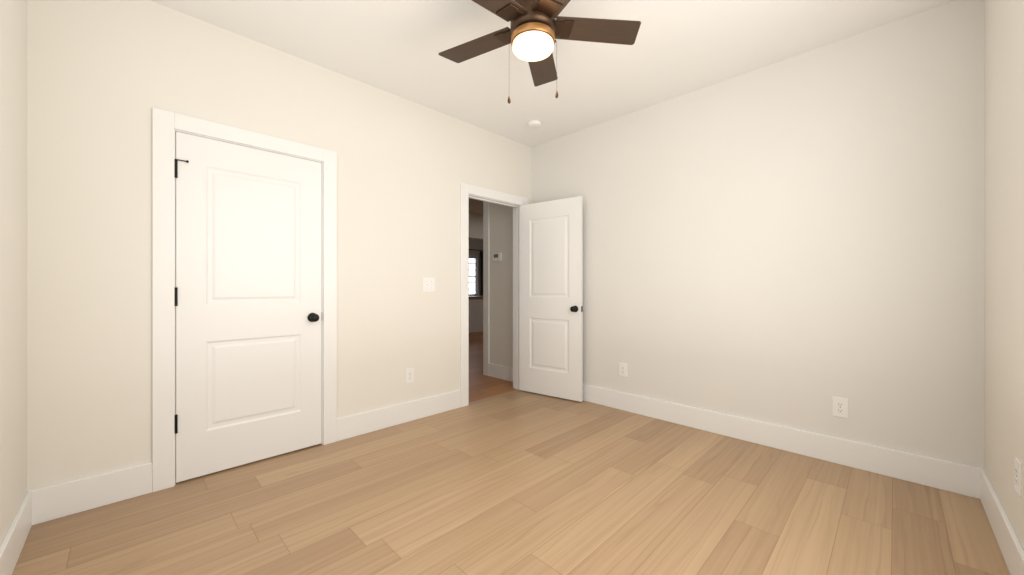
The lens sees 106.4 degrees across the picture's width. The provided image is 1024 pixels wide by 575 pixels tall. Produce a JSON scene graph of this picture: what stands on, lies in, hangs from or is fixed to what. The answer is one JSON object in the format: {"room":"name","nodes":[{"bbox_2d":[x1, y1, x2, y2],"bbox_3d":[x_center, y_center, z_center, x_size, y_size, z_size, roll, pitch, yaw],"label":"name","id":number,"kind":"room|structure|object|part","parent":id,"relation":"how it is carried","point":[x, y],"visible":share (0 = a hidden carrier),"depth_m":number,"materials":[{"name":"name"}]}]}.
{"room":"empty bedroom","nodes":[
{"label":"empty bedroom","id":0,"kind":"room"},
{"bbox_2d":[0,0,26,545],"bbox_3d":[-1.204,-0.230,0.634,0.120,2.740,3.275,0,0,-45],"label":"wall","id":1,"kind":"structure","parent":0,"point":[13,253],"depth_m":1.61,"materials":[{"name":"paint"}]},
{"bbox_2d":[0,492,31,574],"bbox_3d":[-1.156,1.058,0.682,0.016,0.165,3.243,0,0,-45],"label":"baseboard","id":2,"kind":"structure","parent":1,"relation":"attached to","point":[12,544],"depth_m":1.58,"materials":[{"name":"white wood"}]},
{"bbox_2d":[27,0,531,491],"bbox_3d":[-1.082,-0.230,3.156,3.820,2.740,0.120,0,0,-45],"label":"wall","id":3,"kind":"structure","parent":0,"point":[104,77],"depth_m":2.14,"materials":[{"name":"paint"}]},
{"bbox_2d":[27,390,460,524],"bbox_3d":[-1.041,1.058,3.101,3.600,0.165,0.016,0,0,-45],"label":"baseboard","id":4,"kind":"structure","parent":3,"relation":"attached to","point":[53,502],"depth_m":2.06,"materials":[{"name":"white wood"}]},
{"bbox_2d":[152,107,336,491],"bbox_3d":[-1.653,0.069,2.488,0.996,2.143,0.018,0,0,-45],"label":"trim","id":5,"kind":"structure","parent":3,"relation":"attached to","point":[165,123],"depth_m":2.19,"materials":[{"name":"white wood"}]},
{"bbox_2d":[175,131,321,482],"bbox_3d":[-1.674,0.113,2.506,0.802,2.030,0.169,0,0,-45],"label":"closet door","id":6,"kind":"structure","parent":3,"relation":"in","point":[248,296],"depth_m":2.45,"materials":[{"name":"white wood"}]},
{"bbox_2d":[406,368,413,383],"bbox_3d":[-0.873,0.755,3.275,0.078,0.124,0.008,0,0,-45],"label":"electrical outlet","id":7,"kind":"object","parent":3,"relation":"attached to","point":[410,375],"visible":1,"depth_m":3.28,"materials":[{"name":"white plastic"}]},
{"bbox_2d":[423,278,434,291],"bbox_3d":[-0.736,-0.025,3.406,0.124,0.124,0.017,0,0,-45],"label":"light switch","id":8,"kind":"object","parent":3,"relation":"attached to","point":[428,284],"visible":1,"depth_m":3.41,"materials":[{"name":"white plastic"}]},
{"bbox_2d":[460,182,527,406],"bbox_3d":[-0.156,0.069,3.985,0.946,2.143,0.018,0,0,-45],"label":"door frame","id":9,"kind":"structure","parent":3,"relation":"attached to","point":[466,189],"depth_m":3.68,"materials":[{"name":"white wood"}]},
{"bbox_2d":[469,194,519,389],"bbox_3d":[-0.205,0.107,4.033,0.790,2.065,0.120,0,0,-45],"label":"trim","id":10,"kind":"structure","parent":3,"relation":"attached to","point":[516,292],"depth_m":4.28,"materials":[{"name":"white wood"}]},
{"bbox_2d":[513,208,513,387],"bbox_3d":[-0.254,0.069,4.082,0.946,2.143,0.018,0,0,-45],"label":"door frame","id":11,"kind":"structure","parent":3,"relation":"attached to","point":[513,297],"depth_m":4.35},
{"bbox_2d":[469,212,482,239],"bbox_3d":[0.247,-1.335,9.393,6.480,0.530,0.140,0,0,-45],"label":"ceiling","id":12,"kind":"structure","parent":0,"point":[475,225],"depth_m":8.28,"materials":[{"name":"paint"}]},
{"bbox_2d":[469,238,482,295],"bbox_3d":[-2.956,-0.230,9.924,10.500,2.740,0.120,0,0,-45],"label":"wall","id":13,"kind":"structure","parent":0,"point":[475,244],"depth_m":11.71,"materials":[{"name":"paint"}]},
{"bbox_2d":[469,254,478,295],"bbox_3d":[-1.417,-0.340,11.425,1.080,1.340,0.103,0,0,-45],"label":"window","id":14,"kind":"structure","parent":13,"relation":"in","point":[472,275],"depth_m":11.70,"materials":[{"name":"white"}]},
{"bbox_2d":[469,249,482,295],"bbox_3d":[-1.258,-0.026,11.443,1.450,2.231,0.072,0,0,-45],"label":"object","id":15,"kind":"object","parent":13,"relation":"hanging from","point":[481,272],"visible":0.54,"depth_m":11.74,"materials":[{"name":"black"}]},
{"bbox_2d":[12,331,1009,574],"bbox_3d":[-0.686,1.190,7.442,10.800,0.100,12.800,0,0,-45],"label":"floor","id":16,"kind":"structure","parent":0,"point":[518,482],"depth_m":1.94,"materials":[{"name":"brown wood"}]},
{"bbox_2d":[469,296,482,332],"bbox_3d":[-0.650,0.688,10.518,4.300,0.905,0.700,0,0,-45],"label":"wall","id":17,"kind":"structure","parent":16,"relation":"on","point":[475,313],"depth_m":9.83,"materials":[{"name":"beige paint"}]},
{"bbox_2d":[150,0,954,213],"bbox_3d":[-0.686,-1.650,7.442,10.800,0.100,12.800,0,0,-45],"label":"ceiling","id":18,"kind":"structure","parent":0,"point":[677,48],"depth_m":2.54,"materials":[{"name":"paint"}]},
{"bbox_2d":[528,120,540,127],"bbox_3d":[0.219,-1.582,3.722,0.132,0.036,0.132,0,0,-45],"label":"smoke detector","id":19,"kind":"object","parent":18,"relation":"attached to","point":[534,123],"visible":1,"depth_m":3.68,"materials":[{"name":"white plastic"}]},
{"bbox_2d":[439,0,640,103],"bbox_3d":[0.084,-1.268,1.921,1.060,0.664,1.092,0,0,-45],"label":"ceiling fan","id":20,"kind":"object","parent":18,"relation":"hanging from","point":[534,31],"visible":1,"depth_m":1.95,"materials":[{"name":"brown wood"}]},
{"bbox_3d":[-0.185,-1.330,2.119,0.457,0.025,0.155,0,0,30],"label":"blade","id":21,"kind":"part","parent":20,"relation":"part of","materials":[{"name":"brown wood"}]},
{"bbox_3d":[-0.143,-1.330,1.726,0.457,0.025,0.155,0,0,-42],"label":"blade","id":22,"kind":"part","parent":20,"relation":"part of","materials":[{"name":"brown wood"}]},
{"bbox_3d":[-0.014,-1.098,1.951,0.018,0.322,0.018,0,0,-45],"label":"chain","id":23,"kind":"part","parent":20,"relation":"part of","materials":[{"name":"brown metal"}]},
{"bbox_3d":[0.177,-1.330,2.280,0.155,0.025,0.457,0,0,12],"label":"blade","id":24,"kind":"part","parent":20,"relation":"part of","materials":[{"name":"brown wood"}]},
{"bbox_3d":[0.227,-1.111,1.951,0.018,0.296,0.018,0,0,-45],"label":"chain","id":25,"kind":"part","parent":20,"relation":"part of","materials":[{"name":"brown metal"}]},
{"bbox_3d":[0.244,-1.330,1.643,0.155,0.025,0.457,0,0,-24],"label":"blade","id":26,"kind":"part","parent":20,"relation":"part of","materials":[{"name":"brown wood"}]},
{"bbox_3d":[0.441,-1.330,1.986,0.457,0.025,0.155,0,0,-6],"label":"blade","id":27,"kind":"part","parent":20,"relation":"part of","materials":[{"name":"brown wood"}]},
{"bbox_2d":[489,0,983,468],"bbox_3d":[1.181,-0.230,3.535,0.155,2.740,4.275,0,0,-45],"label":"wall","id":28,"kind":"structure","parent":0,"point":[796,242],"depth_m":2.61,"materials":[{"name":"paint"}]},
{"bbox_2d":[483,201,488,375],"bbox_3d":[-0.295,-0.230,5.025,0.142,2.740,0.120,0,0,-45],"label":"door frame","id":29,"kind":"structure","parent":28,"relation":"attached to","point":[486,288],"depth_m":4.96,"materials":[{"name":"white wood"}]},
{"bbox_2d":[492,252,500,261],"bbox_3d":[-0.192,-0.384,4.828,0.027,0.108,0.145,0,0,-45],"label":"thermostat","id":30,"kind":"object","parent":28,"relation":"attached to","point":[496,256],"visible":0.98,"depth_m":4.81,"materials":[{"name":"white plastic"}]},
{"bbox_2d":[489,363,512,381],"bbox_3d":[-0.103,1.058,4.747,0.016,0.165,0.745,0,0,-45],"label":"baseboard","id":31,"kind":"structure","parent":28,"relation":"attached to","point":[501,372],"depth_m":4.76,"materials":[{"name":"white wood"}]},
{"bbox_2d":[519,196,582,401],"bbox_3d":[0.390,0.113,4.018,0.752,2.030,0.169,0,0,36],"label":"entry door","id":32,"kind":"structure","parent":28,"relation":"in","point":[550,298],"depth_m":3.98,"materials":[{"name":"white wood"}]},
{"bbox_2d":[619,362,626,376],"bbox_3d":[1.034,0.765,3.567,0.078,0.124,0.008,0,0,45],"label":"electrical outlet","id":33,"kind":"object","parent":28,"relation":"attached to","point":[622,369],"visible":1,"depth_m":3.56,"materials":[{"name":"white plastic"}]},
{"bbox_2d":[583,384,983,498],"bbox_3d":[1.384,1.058,3.211,0.016,0.165,3.259,0,0,-45],"label":"baseboard","id":34,"kind":"structure","parent":28,"relation":"attached to","point":[958,478],"depth_m":2.57,"materials":[{"name":"white wood"}]},
{"bbox_2d":[832,397,847,417],"bbox_3d":[2.122,0.775,2.478,0.078,0.124,0.008,0,0,45],"label":"electrical outlet","id":35,"kind":"object","parent":28,"relation":"attached to","point":[839,407],"visible":1,"depth_m":2.48,"materials":[{"name":"white plastic"}]},
{"bbox_2d":[984,0,1023,549],"bbox_3d":[1.269,-0.230,0.706,3.720,2.740,0.120,0,0,-45],"label":"wall","id":36,"kind":"structure","parent":0,"point":[1003,234],"depth_m":1.68,"materials":[{"name":"paint"}]},
{"bbox_2d":[980,469,1023,574],"bbox_3d":[1.258,1.058,0.791,3.584,0.165,0.016,0,0,-45],"label":"baseboard","id":37,"kind":"structure","parent":36,"relation":"attached to","point":[1010,547],"depth_m":1.64,"materials":[{"name":"white wood"}]},
{"bbox_2d":[1015,457,1021,496],"bbox_3d":[1.954,0.730,1.481,0.078,0.124,0.008,0,0,-45],"label":"electrical outlet","id":38,"kind":"object","parent":36,"relation":"attached to","point":[1018,476],"visible":1,"depth_m":1.46,"materials":[{"name":"white plastic"}]}
]}

